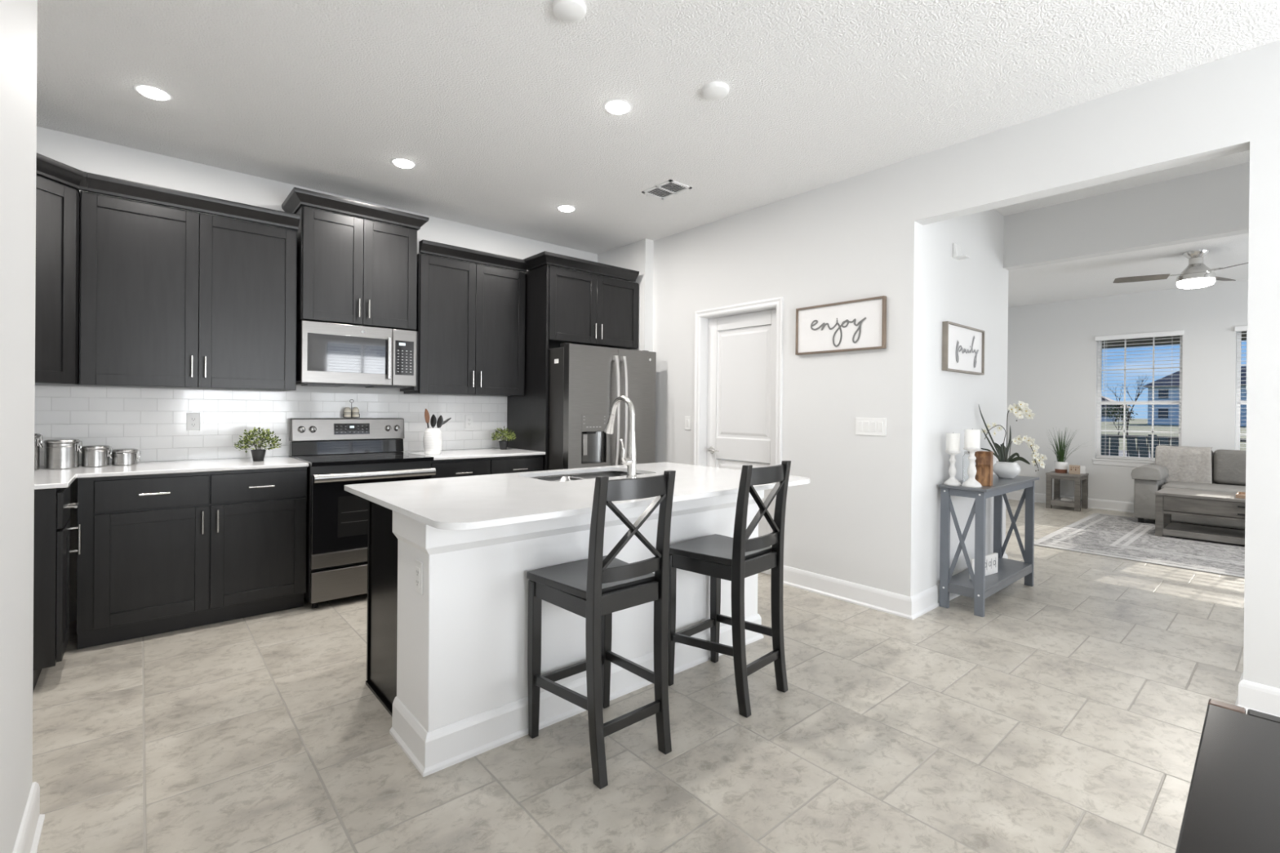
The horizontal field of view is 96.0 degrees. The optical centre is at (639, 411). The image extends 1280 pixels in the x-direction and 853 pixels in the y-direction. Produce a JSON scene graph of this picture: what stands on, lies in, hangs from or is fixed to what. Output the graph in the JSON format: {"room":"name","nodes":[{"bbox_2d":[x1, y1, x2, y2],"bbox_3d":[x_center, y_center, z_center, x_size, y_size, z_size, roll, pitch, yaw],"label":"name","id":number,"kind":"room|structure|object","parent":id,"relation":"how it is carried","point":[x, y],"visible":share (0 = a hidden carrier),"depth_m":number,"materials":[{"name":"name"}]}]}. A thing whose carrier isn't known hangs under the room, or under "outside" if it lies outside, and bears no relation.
{"room":"kitchen","nodes":[
{"label":"kitchen","id":0,"kind":"room"},
{"bbox_2d":[0,0,37,852],"bbox_3d":[-0.581,-0.157,-0.306,0.800,2.845,4.700,0,0,-41],"label":"wall","id":1,"kind":"structure","parent":0,"point":[18,18],"depth_m":1.47,"materials":[{"name":"white paint"}]},
{"bbox_2d":[12,782,44,852],"bbox_3d":[-0.547,1.200,-0.246,0.704,0.132,4.724,0,0,-41],"label":"baseboard","id":2,"kind":"structure","parent":1,"relation":"attached to","point":[28,838],"depth_m":1.63,"materials":[{"name":"white wood"}]},
{"bbox_2d":[34,126,597,622],"bbox_3d":[-2.158,-0.185,4.448,4.640,2.845,0.128,0,0,-41],"label":"wall","id":3,"kind":"structure","parent":0,"point":[150,421],"depth_m":3.80,"materials":[{"name":"tile"}]},
{"bbox_2d":[35,152,87,386],"bbox_3d":[-3.277,-0.722,2.914,0.691,1.146,0.725,0,0,-41],"label":"upper cabinet","id":4,"kind":"object","parent":3,"relation":"attached to","point":[59,184],"visible":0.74,"depth_m":3.03,"materials":[{"name":"brown wood"}]},
{"bbox_2d":[79,172,300,391],"bbox_3d":[-2.754,-0.719,3.586,1.039,1.146,0.394,0,0,-41],"label":"upper cabinet","id":5,"kind":"object","parent":3,"relation":"attached to","point":[170,297],"visible":1,"depth_m":3.43,"materials":[{"name":"brown wood"}]},
{"bbox_2d":[186,413,199,431],"bbox_3d":[-2.888,0.066,3.727,0.070,0.115,0.008,0,0,-41],"label":"wall outlet","id":6,"kind":"object","parent":3,"relation":"attached to","point":[193,420],"visible":1,"depth_m":3.72,"materials":[{"name":"white plastic"}]},
{"bbox_2d":[190,416,196,426],"bbox_3d":[-2.886,0.066,3.725,0.034,0.068,0.002,0,0,-41],"label":"receptacle","id":7,"kind":"object","parent":6,"relation":"attached to","point":[193,419],"depth_m":3.72,"materials":[{"name":"white plastic"}]},
{"bbox_2d":[281,186,429,330],"bbox_3d":[-2.046,-1.028,4.166,0.874,0.834,0.440,0,0,-41],"label":"upper cabinet","id":8,"kind":"object","parent":3,"relation":"attached to","point":[352,270],"visible":0.98,"depth_m":4.01,"materials":[{"name":"brown wood"}]},
{"bbox_2d":[296,320,416,388],"bbox_3d":[-2.059,-0.390,4.176,0.752,0.426,0.414,0,0,-41],"label":"microwave","id":9,"kind":"object","parent":8,"relation":"attached to","point":[328,354],"visible":0.96,"depth_m":4.01,"materials":[{"name":"silver metal"}]},
{"bbox_2d":[400,240,527,396],"bbox_3d":[-1.423,-0.710,4.739,0.933,1.146,0.394,0,0,-41],"label":"upper cabinet","id":10,"kind":"object","parent":3,"relation":"attached to","point":[470,317],"depth_m":4.60,"materials":[{"name":"brown wood"}]},
{"bbox_2d":[465,414,472,428],"bbox_3d":[-1.470,0.087,4.956,0.070,0.115,0.008,0,0,-41],"label":"wall outlet","id":11,"kind":"object","parent":3,"relation":"attached to","point":[468,418],"visible":1,"depth_m":4.95,"materials":[{"name":"white plastic"}]},
{"bbox_2d":[32,499,1247,852],"bbox_3d":[2.626,1.344,3.678,11.000,0.120,7.700,0,0,-41],"label":"floor","id":12,"kind":"structure","parent":0,"point":[1068,716],"depth_m":2.20,"materials":[{"name":"tile"}]},
{"bbox_2d":[32,485,80,692],"bbox_3d":[-2.954,0.786,2.546,0.680,0.898,0.400,0,0,-41],"label":"base cabinet","id":13,"kind":"object","parent":12,"relation":"on","point":[51,540],"visible":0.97,"depth_m":2.57,"materials":[{"name":"brown wood"}]},
{"bbox_2d":[76,466,306,648],"bbox_3d":[-2.664,0.786,3.489,1.034,0.898,0.670,0,0,-41],"label":"base cabinet","id":14,"kind":"object","parent":12,"relation":"on","point":[160,553],"visible":0.98,"depth_m":3.23,"materials":[{"name":"brown wood"}]},
{"bbox_2d":[34,456,308,489],"bbox_3d":[-2.778,0.326,3.108,1.712,0.022,1.091,0,0,-41],"label":"countertop","id":15,"kind":"structure","parent":14,"relation":"on","point":[44,478],"depth_m":3.23,"materials":[{"name":"white stone"}]},
{"bbox_2d":[34,433,43,471],"bbox_3d":[-3.253,0.213,3.033,0.138,0.195,0.138,1,0,27],"label":"canister","id":16,"kind":"object","parent":15,"relation":"on","point":[37,442],"visible":0.26,"depth_m":3.05,"materials":[{"name":"metal"}]},
{"bbox_2d":[43,439,82,469],"bbox_3d":[-3.179,0.232,3.170,0.142,0.158,0.142,1,0,27],"label":"canister","id":17,"kind":"object","parent":15,"relation":"on","point":[59,454],"visible":1,"depth_m":3.12,"materials":[{"name":"metal"}]},
{"bbox_2d":[80,444,112,466],"bbox_3d":[-3.102,0.252,3.283,0.122,0.118,0.122,1,0,27],"label":"canister","id":18,"kind":"object","parent":15,"relation":"on","point":[92,455],"visible":0.97,"depth_m":3.24,"materials":[{"name":"metal"}]},
{"bbox_2d":[111,448,141,465],"bbox_3d":[-3.025,0.266,3.383,0.120,0.092,0.120,1,0,27],"label":"canister","id":19,"kind":"object","parent":15,"relation":"on","point":[129,456],"visible":0.97,"depth_m":3.35,"materials":[{"name":"metal"}]},
{"bbox_2d":[233,426,280,461],"bbox_3d":[-2.451,0.206,3.696,0.257,0.221,0.262,0,0,-41],"label":"potted plant","id":20,"kind":"object","parent":15,"relation":"on","point":[258,455],"visible":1,"depth_m":3.68,"materials":[{"name":"green plant"}]},
{"bbox_2d":[288,417,435,608],"bbox_3d":[-1.947,0.645,4.043,0.769,1.190,0.753,0,0,-41],"label":"range","id":21,"kind":"object","parent":12,"relation":"on","point":[336,548],"visible":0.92,"depth_m":3.75,"materials":[{"name":"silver metal"}]},
{"bbox_2d":[343,399,359,417],"bbox_3d":[-2.152,-0.022,4.301,0.113,0.138,0.056,0,0,-41],"label":"caddy","id":22,"kind":"object","parent":21,"relation":"on","point":[351,399],"visible":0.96,"depth_m":4.30,"materials":[{"name":"black metal"}]},
{"bbox_2d":[343,407,351,417],"bbox_3d":[-2.173,0.004,4.283,0.050,0.075,0.050,0,0,-41],"label":"spice shaker","id":23,"kind":"object","parent":22,"relation":"in","point":[347,412],"visible":1,"depth_m":4.26,"materials":[{"name":"beige ceramic"}]},
{"bbox_2d":[351,407,359,417],"bbox_3d":[-2.131,0.004,4.320,0.050,0.075,0.050,0,0,-41],"label":"spice shaker","id":24,"kind":"object","parent":22,"relation":"in","point":[355,412],"visible":1,"depth_m":4.30,"materials":[{"name":"beige ceramic"}]},
{"bbox_2d":[291,451,433,466],"bbox_3d":[-1.942,0.327,4.039,0.761,0.026,0.627,0,0,-41],"label":"cooktop","id":25,"kind":"object","parent":21,"relation":"in","point":[319,459],"depth_m":3.95,"materials":[{"name":"black glass"}]},
{"bbox_2d":[431,454,542,478],"bbox_3d":[-1.337,0.795,4.639,0.932,0.898,0.670,0,0,-41],"label":"base cabinet","id":26,"kind":"object","parent":12,"relation":"on","point":[504,464],"visible":0.23,"depth_m":4.39,"materials":[{"name":"brown wood"}]},
{"bbox_2d":[404,447,545,460],"bbox_3d":[-1.339,0.335,4.643,0.939,0.022,0.656,0,0,-41],"label":"countertop","id":27,"kind":"structure","parent":26,"relation":"on","point":[483,452],"depth_m":4.54,"materials":[{"name":"white stone"}]},
{"bbox_2d":[422,427,442,454],"bbox_3d":[-1.563,0.223,4.351,0.136,0.200,0.136,0,0,-41],"label":"utensil crock","id":28,"kind":"object","parent":27,"relation":"on","point":[433,437],"visible":1,"depth_m":4.30,"materials":[{"name":"white ceramic"}]},
{"bbox_2d":[424,408,429,427],"bbox_3d":[-1.591,0.138,4.330,0.055,0.321,0.020,0,0,-20],"label":"wooden spoon","id":29,"kind":"object","parent":28,"relation":"in","point":[426,412],"visible":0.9,"depth_m":4.33,"materials":[{"name":"brown wood"}]},
{"bbox_2d":[430,414,436,427],"bbox_3d":[-1.565,0.159,4.362,0.048,0.277,0.019,1,0,0],"label":"serving spoon","id":30,"kind":"object","parent":28,"relation":"in","point":[433,420],"visible":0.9,"depth_m":4.36,"materials":[{"name":"black plastic"}]},
{"bbox_2d":[436,415,443,427],"bbox_3d":[-1.529,0.163,4.365,0.071,0.272,0.025,0,0,-26],"label":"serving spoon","id":31,"kind":"object","parent":28,"relation":"in","point":[440,420],"visible":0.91,"depth_m":4.37,"materials":[{"name":"black plastic"}]},
{"bbox_2d":[491,426,516,449],"bbox_3d":[-1.175,0.222,4.967,0.212,0.206,0.216,1,0,29],"label":"potted plant","id":32,"kind":"object","parent":27,"relation":"on","point":[503,444],"visible":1,"depth_m":4.94,"materials":[{"name":"green plant"}]},
{"bbox_2d":[365,471,764,777],"bbox_3d":[-0.299,0.810,2.924,1.903,0.898,0.846,0,0,-41],"label":"kitchen island","id":33,"kind":"object","parent":12,"relation":"on","point":[448,663],"visible":0.62,"depth_m":2.24,"materials":[{"name":"white paint"}]},
{"bbox_2d":[414,559,422,595],"bbox_3d":[-0.799,0.597,2.079,0.008,0.115,0.070,0,0,-41],"label":"wall outlet","id":34,"kind":"object","parent":33,"relation":"attached to","point":[418,565],"visible":1,"depth_m":2.07,"materials":[{"name":"white plastic"}]},
{"bbox_2d":[415,566,419,587],"bbox_3d":[-0.801,0.597,2.078,0.002,0.068,0.034,0,0,-41],"label":"receptacle","id":35,"kind":"object","parent":34,"relation":"attached to","point":[417,568],"depth_m":2.08,"materials":[{"name":"white plastic"}]},
{"bbox_2d":[344,462,809,529],"bbox_3d":[-0.202,0.351,2.807,1.995,0.022,1.158,0,0,-41],"label":"island countertop","id":36,"kind":"structure","parent":33,"relation":"on","point":[478,501],"depth_m":2.40,"materials":[{"name":"white stone"}]},
{"bbox_2d":[530,471,640,481],"bbox_3d":[-0.284,0.470,3.150,0.750,0.219,0.455,0,0,-41],"label":"sink","id":37,"kind":"object","parent":36,"relation":"in","point":[608,473],"visible":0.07,"depth_m":3.36,"materials":[{"name":"silver metal"}]},
{"bbox_2d":[604,395,637,478],"bbox_3d":[-0.097,0.128,3.042,0.113,0.424,0.286,0,0,-21],"label":"kitchen faucet","id":38,"kind":"object","parent":36,"relation":"on","point":[630,462],"visible":1,"depth_m":2.96,"materials":[{"name":"silver metal"}]},
{"bbox_2d":[506,251,639,471],"bbox_3d":[-0.609,-0.019,5.239,1.056,2.536,0.713,0,0,-41],"label":"tall cabinet","id":39,"kind":"object","parent":12,"relation":"on","point":[568,299],"visible":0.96,"depth_m":4.91,"materials":[{"name":"brown wood"}]},
{"bbox_2d":[526,470,675,789],"bbox_3d":[-0.148,0.740,2.202,0.404,1.045,0.459,0,0,-41],"label":"bar stool","id":40,"kind":"object","parent":12,"relation":"on","point":[596,587],"visible":1,"depth_m":2.10,"materials":[{"name":"black paint"}]},
{"bbox_2d":[546,342,656,470],"bbox_3d":[-0.472,0.351,5.120,0.925,1.800,0.928,0,0,-41],"label":"refrigerator","id":41,"kind":"object","parent":12,"relation":"on","point":[584,382],"visible":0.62,"depth_m":4.73,"materials":[{"name":"grey metal"}]},
{"bbox_2d":[667,460,791,717],"bbox_3d":[0.404,0.744,2.657,0.459,1.045,0.404,1,0,44],"label":"bar stool","id":42,"kind":"object","parent":12,"relation":"on","point":[736,558],"visible":0.98,"depth_m":2.57,"materials":[{"name":"black paint"}]},
{"bbox_2d":[938,474,1039,617],"bbox_3d":[2.448,0.881,4.013,1.085,0.800,0.282,0,0,-41],"label":"console table","id":43,"kind":"object","parent":12,"relation":"on","point":[980,587],"visible":0.91,"depth_m":3.76,"materials":[{"name":"grey wood"}]},
{"bbox_2d":[943,450,961,485],"bbox_3d":[2.046,0.367,3.772,0.101,0.222,0.101,0,0,-41],"label":"candle holder","id":44,"kind":"object","parent":43,"relation":"on","point":[952,481],"visible":0.99,"depth_m":3.75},
{"bbox_2d":[946,432,959,451],"bbox_3d":[2.048,0.196,3.771,0.080,0.120,0.080,0,0,-41],"label":"pillar candle","id":45,"kind":"object","parent":44,"relation":"on","point":[953,440],"visible":1,"depth_m":3.74,"materials":[{"name":"white wax"}]},
{"bbox_2d":[962,451,975,482],"bbox_3d":[2.220,0.343,3.872,0.094,0.274,0.094,1,0,10],"label":"glass jar","id":46,"kind":"object","parent":43,"relation":"on","point":[966,462],"visible":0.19,"depth_m":3.86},
{"bbox_2d":[961,447,982,487],"bbox_3d":[2.128,0.354,3.696,0.111,0.250,0.111,0,0,-41],"label":"candle holder","id":47,"kind":"object","parent":43,"relation":"on","point":[971,482],"visible":0.95,"depth_m":3.68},
{"bbox_2d":[964,429,980,448],"bbox_3d":[2.130,0.169,3.695,0.088,0.120,0.088,0,0,-41],"label":"pillar candle","id":48,"kind":"object","parent":47,"relation":"on","point":[971,437],"visible":1,"depth_m":3.66,"materials":[{"name":"white wax"}]},
{"bbox_2d":[968,552,998,579],"bbox_3d":[2.334,1.047,3.911,0.340,0.135,0.022,0,0,-33],"label":"sign","id":49,"kind":"object","parent":43,"relation":"on","point":[991,560],"visible":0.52,"depth_m":3.94,"materials":[{"name":"white"}]},
{"bbox_2d":[974,451,993,486],"bbox_3d":[2.225,0.369,3.741,0.074,0.222,0.100,0,0,-41],"label":"wood block","id":50,"kind":"object","parent":43,"relation":"on","point":[984,461],"visible":0.82,"depth_m":3.72,"materials":[{"name":"brown wood"}]},
{"bbox_2d":[948,557,1031,599],"bbox_3d":[2.434,1.146,4.015,1.012,0.061,0.253,0,0,-41],"label":"shelf","id":51,"kind":"object","parent":43,"relation":"attached to","point":[1009,571],"depth_m":3.85,"materials":[{"name":"wood"}]},
{"bbox_2d":[978,400,1047,478],"bbox_3d":[2.697,0.201,4.211,0.495,0.563,0.177,1,0,-10],"label":"potted orchid","id":52,"kind":"object","parent":43,"relation":"on","point":[1005,468],"visible":0.94,"depth_m":4.20,"materials":[{"name":"white plant"}]},
{"bbox_2d":[1045,471,1088,511],"bbox_3d":[5.754,1.064,7.767,0.440,0.475,0.380,0,0,-41],"label":"side table","id":53,"kind":"object","parent":12,"relation":"on","point":[1057,500],"visible":0.96,"depth_m":7.72,"materials":[{"name":"grey wood"}]},
{"bbox_2d":[1050,497,1081,507],"bbox_3d":[5.752,1.221,7.767,0.430,0.062,0.254,0,0,-41],"label":"shelf","id":54,"kind":"object","parent":53,"relation":"attached to","point":[1057,501],"depth_m":7.63,"materials":[{"name":"grey wood"}]},
{"bbox_2d":[1048,426,1085,473],"bbox_3d":[5.712,0.514,7.729,0.645,0.624,0.577,0,0,-41],"label":"potted grass","id":55,"kind":"object","parent":53,"relation":"on","point":[1060,465],"depth_m":7.75,"materials":[{"name":"green plant"}]},
{"bbox_2d":[1069,464,1079,474],"bbox_3d":[5.742,0.768,7.615,0.116,0.118,0.061,1,0,39],"label":"block","id":56,"kind":"object","parent":53,"relation":"on","point":[1073,469],"visible":1,"depth_m":7.59,"materials":[{"name":"beige wood"}]},
{"bbox_2d":[1034,512,1244,577],"bbox_3d":[5.936,1.306,5.157,2.700,0.008,3.500,0,0,-41],"label":"area rug","id":57,"kind":"object","parent":12,"relation":"on","point":[1122,537],"visible":0.55,"depth_m":5.56,"materials":[{"name":"grey fabric"}]},
{"bbox_2d":[1155,487,1245,545],"bbox_3d":[5.972,1.073,5.760,0.618,0.455,1.170,0,0,-41],"label":"coffee table","id":58,"kind":"object","parent":57,"relation":"on","point":[1169,501],"visible":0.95,"depth_m":5.83,"materials":[{"name":"grey wood"}]},
{"bbox_2d":[1162,522,1244,545],"bbox_3d":[5.977,1.252,5.767,0.584,0.058,1.044,0,0,-41],"label":"shelf","id":59,"kind":"object","parent":58,"relation":"attached to","point":[1174,529],"depth_m":5.85,"materials":[{"name":"grey wood"}]},
{"bbox_2d":[1131,449,1245,529],"bbox_3d":[6.798,0.878,6.219,0.890,0.875,2.181,0,0,-41],"label":"sofa","id":60,"kind":"object","parent":12,"relation":"on","point":[1228,466],"visible":0.48,"depth_m":6.59,"materials":[{"name":"grey fabric"}]},
{"bbox_2d":[1155,445,1212,484],"bbox_3d":[6.512,0.669,6.907,0.221,0.501,0.509,0,0,-41],"label":"throw blanket","id":61,"kind":"object","parent":60,"relation":"on","point":[1184,464],"visible":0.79,"depth_m":6.81,"materials":[{"name":"grey fabric"}]},
{"bbox_2d":[1155,449,1213,479],"bbox_3d":[6.515,0.631,6.909,0.182,0.390,0.501,0,0,-41],"label":"cushion","id":62,"kind":"object","parent":60,"relation":"on","point":[1155,450],"depth_m":6.69,"materials":[{"name":"grey fabric"}]},
{"bbox_2d":[1160,480,1245,493],"bbox_3d":[6.445,0.904,6.466,0.620,0.145,0.832,0,0,-41],"label":"seat cushion","id":63,"kind":"object","parent":60,"relation":"on","point":[1172,484],"depth_m":6.45,"materials":[{"name":"grey fabric"}]},
{"bbox_2d":[1213,449,1245,485],"bbox_3d":[6.847,0.635,6.526,0.182,0.390,0.501,0,0,-41],"label":"cushion","id":64,"kind":"object","parent":60,"relation":"on","point":[1228,465],"depth_m":6.56,"materials":[{"name":"grey fabric"}]},
{"bbox_2d":[1175,698,1279,852],"bbox_3d":[0.774,0.902,0.173,1.600,0.750,0.950,0,0,-42],"label":"dining table","id":65,"kind":"object","parent":12,"relation":"on","point":[1233,805],"visible":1,"depth_m":0.81,"materials":[{"name":"black wood"}]},
{"bbox_2d":[36,0,1279,306],"bbox_3d":[2.654,-1.621,3.670,11.000,0.120,7.700,0,0,-41],"label":"ceiling","id":66,"kind":"structure","parent":0,"point":[496,105],"depth_m":2.84,"materials":[{"name":"white paint"}]},
{"bbox_2d":[132,83,173,101],"bbox_3d":[-2.446,-1.595,2.898,0.158,0.020,0.158,0,0,-41],"label":"recessed light","id":67,"kind":"object","parent":66,"relation":"in","point":[151,91],"visible":1,"depth_m":2.88,"materials":[{"name":"white"}]},
{"bbox_2d":[390,157,417,168],"bbox_3d":[-1.520,-1.589,3.707,0.158,0.020,0.158,0,0,-41],"label":"recessed light","id":68,"kind":"object","parent":66,"relation":"in","point":[402,162],"visible":1,"depth_m":3.68,"materials":[{"name":"white"}]},
{"bbox_2d":[555,204,576,212],"bbox_3d":[-0.576,-1.583,4.511,0.158,0.020,0.158,0,0,-41],"label":"recessed light","id":69,"kind":"object","parent":66,"relation":"in","point":[566,208],"visible":1,"depth_m":4.48,"materials":[{"name":"white"}]},
{"bbox_2d":[552,0,586,22],"bbox_3d":[-0.277,-1.570,2.257,0.132,0.028,0.132,0,0,-41],"label":"ceiling disc","id":70,"kind":"object","parent":66,"relation":"attached to","point":[566,11],"visible":1,"depth_m":2.24,"materials":[{"name":"white plastic"}]},
{"bbox_2d":[602,98,632,115],"bbox_3d":[-0.116,-1.574,2.994,0.158,0.020,0.158,0,0,-41],"label":"recessed light","id":71,"kind":"object","parent":66,"relation":"in","point":[613,106],"visible":1,"depth_m":2.97,"materials":[{"name":"white"}]},
{"bbox_2d":[641,179,692,199],"bbox_3d":[0.190,-1.581,4.116,0.210,0.009,0.300,0,0,-41],"label":"ceiling vent","id":72,"kind":"object","parent":66,"relation":"in","point":[670,188],"visible":1,"depth_m":4.11,"materials":[{"name":"white metal"}]},
{"bbox_2d":[702,81,728,100],"bbox_3d":[0.370,-1.566,2.824,0.132,0.028,0.132,0,0,-41],"label":"ceiling disc","id":73,"kind":"object","parent":66,"relation":"attached to","point":[713,91],"visible":1,"depth_m":2.79,"materials":[{"name":"white plastic"}]},
{"bbox_2d":[1112,249,1248,288],"bbox_3d":[5.430,-1.370,5.663,1.000,0.339,1.135,0,0,-41],"label":"ceiling fan","id":74,"kind":"object","parent":66,"relation":"hanging from","point":[1196,274],"visible":0.97,"depth_m":5.53,"materials":[{"name":"white metal"}]},
{"bbox_2d":[597,40,1279,688],"bbox_3d":[1.905,-0.144,3.316,0.220,2.845,6.920,0,0,-41],"label":"wall","id":75,"kind":"structure","parent":0,"point":[856,519],"depth_m":3.62,"materials":[{"name":"white paint"}]},
{"bbox_2d":[684,416,690,430],"bbox_3d":[0.413,0.102,5.011,0.011,0.115,0.070,0,0,-41],"label":"light switch","id":76,"kind":"object","parent":75,"relation":"attached to","point":[687,419],"visible":1,"depth_m":5.01,"materials":[{"name":"white plastic"}]},
{"bbox_2d":[693,297,783,574],"bbox_3d":[0.811,0.205,4.657,0.164,2.118,0.891,0,0,-41],"label":"door","id":77,"kind":"structure","parent":75,"relation":"in","point":[738,353],"depth_m":4.68,"materials":[{"name":"white paint"}]},
{"bbox_2d":[795,295,886,355],"bbox_3d":[1.348,-0.572,3.918,0.035,0.333,0.653,0,0,-41],"label":"sign","id":78,"kind":"object","parent":75,"relation":"attached to","point":[857,325],"visible":1,"depth_m":3.89,"materials":[{"name":"white wood"}]},
{"bbox_2d":[855,417,886,435],"bbox_3d":[1.504,0.099,3.752,0.011,0.113,0.206,0,0,-41],"label":"light switch","id":79,"kind":"object","parent":75,"relation":"attached to","point":[864,426],"visible":1,"depth_m":3.75,"materials":[{"name":"white plastic"}]},
{"bbox_2d":[1235,671,1279,716],"bbox_3d":[3.404,1.231,1.632,0.144,0.132,2.390,0,0,-41],"label":"baseboard","id":80,"kind":"object","parent":75,"relation":"attached to","point":[1262,698],"visible":0.86,"depth_m":2.44,"materials":[{"name":"white wood"}]},
{"bbox_2d":[919,208,1008,592],"bbox_3d":[2.341,-0.143,4.202,1.600,2.845,0.112,0,0,-41],"label":"wall","id":81,"kind":"structure","parent":0,"point":[972,291],"depth_m":4.03,"materials":[{"name":"white paint"}]},
{"bbox_2d":[782,553,1008,620],"bbox_3d":[1.889,1.208,4.622,1.768,0.132,1.366,0,0,-41],"label":"baseboard","id":82,"kind":"structure","parent":81,"relation":"attached to","point":[912,607],"depth_m":3.79,"materials":[{"name":"white wood"}]},
{"bbox_2d":[952,243,969,260],"bbox_3d":[2.200,-1.101,3.945,0.100,0.099,0.074,0,0,-41],"label":"door chime","id":83,"kind":"object","parent":81,"relation":"attached to","point":[957,252],"visible":1,"depth_m":3.94,"materials":[{"name":"white plastic"}]},
{"bbox_2d":[942,320,984,375],"bbox_3d":[2.276,-0.435,4.043,0.670,0.325,0.035,0,0,-41],"label":"family sign","id":84,"kind":"object","parent":81,"relation":"attached to","point":[962,346],"visible":1,"depth_m":4.01,"materials":[{"name":"white wood"}]},
{"bbox_2d":[1054,461,1067,473],"bbox_3d":[5.687,0.751,7.785,0.148,0.150,0.148,0,0,-41],"label":"pot","id":85,"kind":"object","parent":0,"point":[1061,467],"depth_m":7.73,"materials":[{"name":"white ceramic"}]},
{"bbox_2d":[1003,162,1249,270],"bbox_3d":[3.748,-0.128,3.708,0.120,2.845,5.100,0,0,-41],"label":"wall","id":86,"kind":"structure","parent":0,"point":[1215,203],"depth_m":4.00,"materials":[{"name":"white paint"}]},
{"bbox_2d":[1006,280,1248,502],"bbox_3d":[7.268,-0.103,6.579,0.160,2.845,5.430,0,0,-41],"label":"wall","id":87,"kind":"structure","parent":0,"point":[1052,355],"depth_m":7.75,"materials":[{"name":"white paint"}]},
{"bbox_2d":[1005,490,1133,512],"bbox_3d":[5.532,1.241,5.090,4.400,0.132,5.430,0,0,-41],"label":"baseboard","id":88,"kind":"structure","parent":87,"relation":"attached to","point":[1113,505],"depth_m":7.73,"materials":[{"name":"white wood"}]},
{"bbox_2d":[1092,335,1182,466],"bbox_3d":[6.466,-0.143,7.485,0.165,1.715,0.910,0,0,-41],"label":"window","id":89,"kind":"structure","parent":87,"relation":"in","point":[1107,461],"depth_m":7.58,"materials":[{"name":"white plastic"}]},
{"bbox_2d":[1094,330,1183,461],"bbox_3d":[6.428,-0.190,7.451,0.111,1.630,0.874,0,0,-41],"label":"window blind","id":90,"kind":"object","parent":89,"relation":"attached to","point":[1174,333],"visible":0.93,"depth_m":7.45,"materials":[{"name":"white plastic"}]},
{"bbox_2d":[1235,331,1246,449],"bbox_3d":[7.324,-0.133,6.495,0.165,1.715,0.910,0,0,-41],"label":"window","id":91,"kind":"structure","parent":87,"relation":"in","point":[1238,352],"depth_m":6.82,"materials":[{"name":"white plastic"}]},
{"bbox_2d":[1234,325,1247,448],"bbox_3d":[7.286,-0.179,6.461,0.111,1.630,0.874,0,0,-41],"label":"window blind","id":92,"kind":"object","parent":91,"relation":"attached to","point":[1242,328],"visible":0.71,"depth_m":6.74,"materials":[{"name":"white plastic"}]},
{"bbox_2d":[1102,331,1246,348],"bbox_3d":[8.351,-1.161,8.544,0.200,0.270,10.000,0,0,-41],"label":"window blind","id":93,"kind":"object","parent":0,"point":[1113,343],"depth_m":8.99,"materials":[{"name":"grey plastic"}]},
{"label":"outside","id":94,"kind":"structure","parent":0,"visible":0},
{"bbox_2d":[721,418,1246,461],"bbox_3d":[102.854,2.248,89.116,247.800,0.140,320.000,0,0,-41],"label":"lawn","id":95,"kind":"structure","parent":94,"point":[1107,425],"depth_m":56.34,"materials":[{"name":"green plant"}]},
{"bbox_2d":[1101,395,1131,422],"bbox_3d":[96.316,-0.792,127.080,13.000,5.600,17.000,0,0,-41],"label":"house","id":96,"kind":"structure","parent":95,"relation":"on","point":[1103,418],"depth_m":118.84,"materials":[{"name":"white paint"}]},
{"bbox_2d":[1101,404,1137,435],"bbox_3d":[21.834,0.566,26.419,2.253,2.068,1.346,0,0,-41],"label":"tree","id":97,"kind":"object","parent":95,"relation":"on","point":[1113,411],"visible":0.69,"depth_m":26.29,"materials":[{"name":"brown plant"}]},
{"bbox_2d":[1101,376,1151,444],"bbox_3d":[19.282,0.052,23.009,1.564,3.071,1.673,1,0,32],"label":"tree","id":98,"kind":"object","parent":95,"relation":"on","point":[1141,390],"visible":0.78,"depth_m":23.14,"materials":[{"name":"brown plant"}]},
{"bbox_2d":[1143,366,1246,426],"bbox_3d":[85.851,-2.272,85.717,13.000,8.600,15.000,0,0,-41],"label":"house","id":99,"kind":"structure","parent":95,"relation":"on","point":[1162,416],"depth_m":85.47,"materials":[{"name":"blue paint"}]},
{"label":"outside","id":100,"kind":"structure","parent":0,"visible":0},
{"bbox_3d":[7.677,1.399,7.988,2.320,0.120,10.000,0,0,-41],"label":"floor","id":101,"kind":"structure","parent":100,"visible":0},
{"bbox_2d":[1101,435,1118,456],"bbox_3d":[6.961,0.825,8.863,0.720,1.010,0.740,1,0,37],"label":"patio chair","id":102,"kind":"object","parent":101,"relation":"on","point":[1113,441],"visible":0.05,"depth_m":8.49,"materials":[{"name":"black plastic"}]},
{"bbox_2d":[1126,434,1178,457],"bbox_3d":[7.475,0.831,8.271,0.740,1.010,0.720,0,0,-33],"label":"patio chair","id":103,"kind":"object","parent":101,"relation":"on","point":[1133,452],"visible":0.1,"depth_m":8.18,"materials":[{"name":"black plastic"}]},
{"bbox_2d":[1101,434,1246,457],"bbox_3d":[8.181,0.823,8.419,0.100,1.040,10.000,0,0,-41],"label":"porch railing","id":104,"kind":"object","parent":101,"relation":"on","point":[1113,436],"visible":0.05,"depth_m":8.94,"materials":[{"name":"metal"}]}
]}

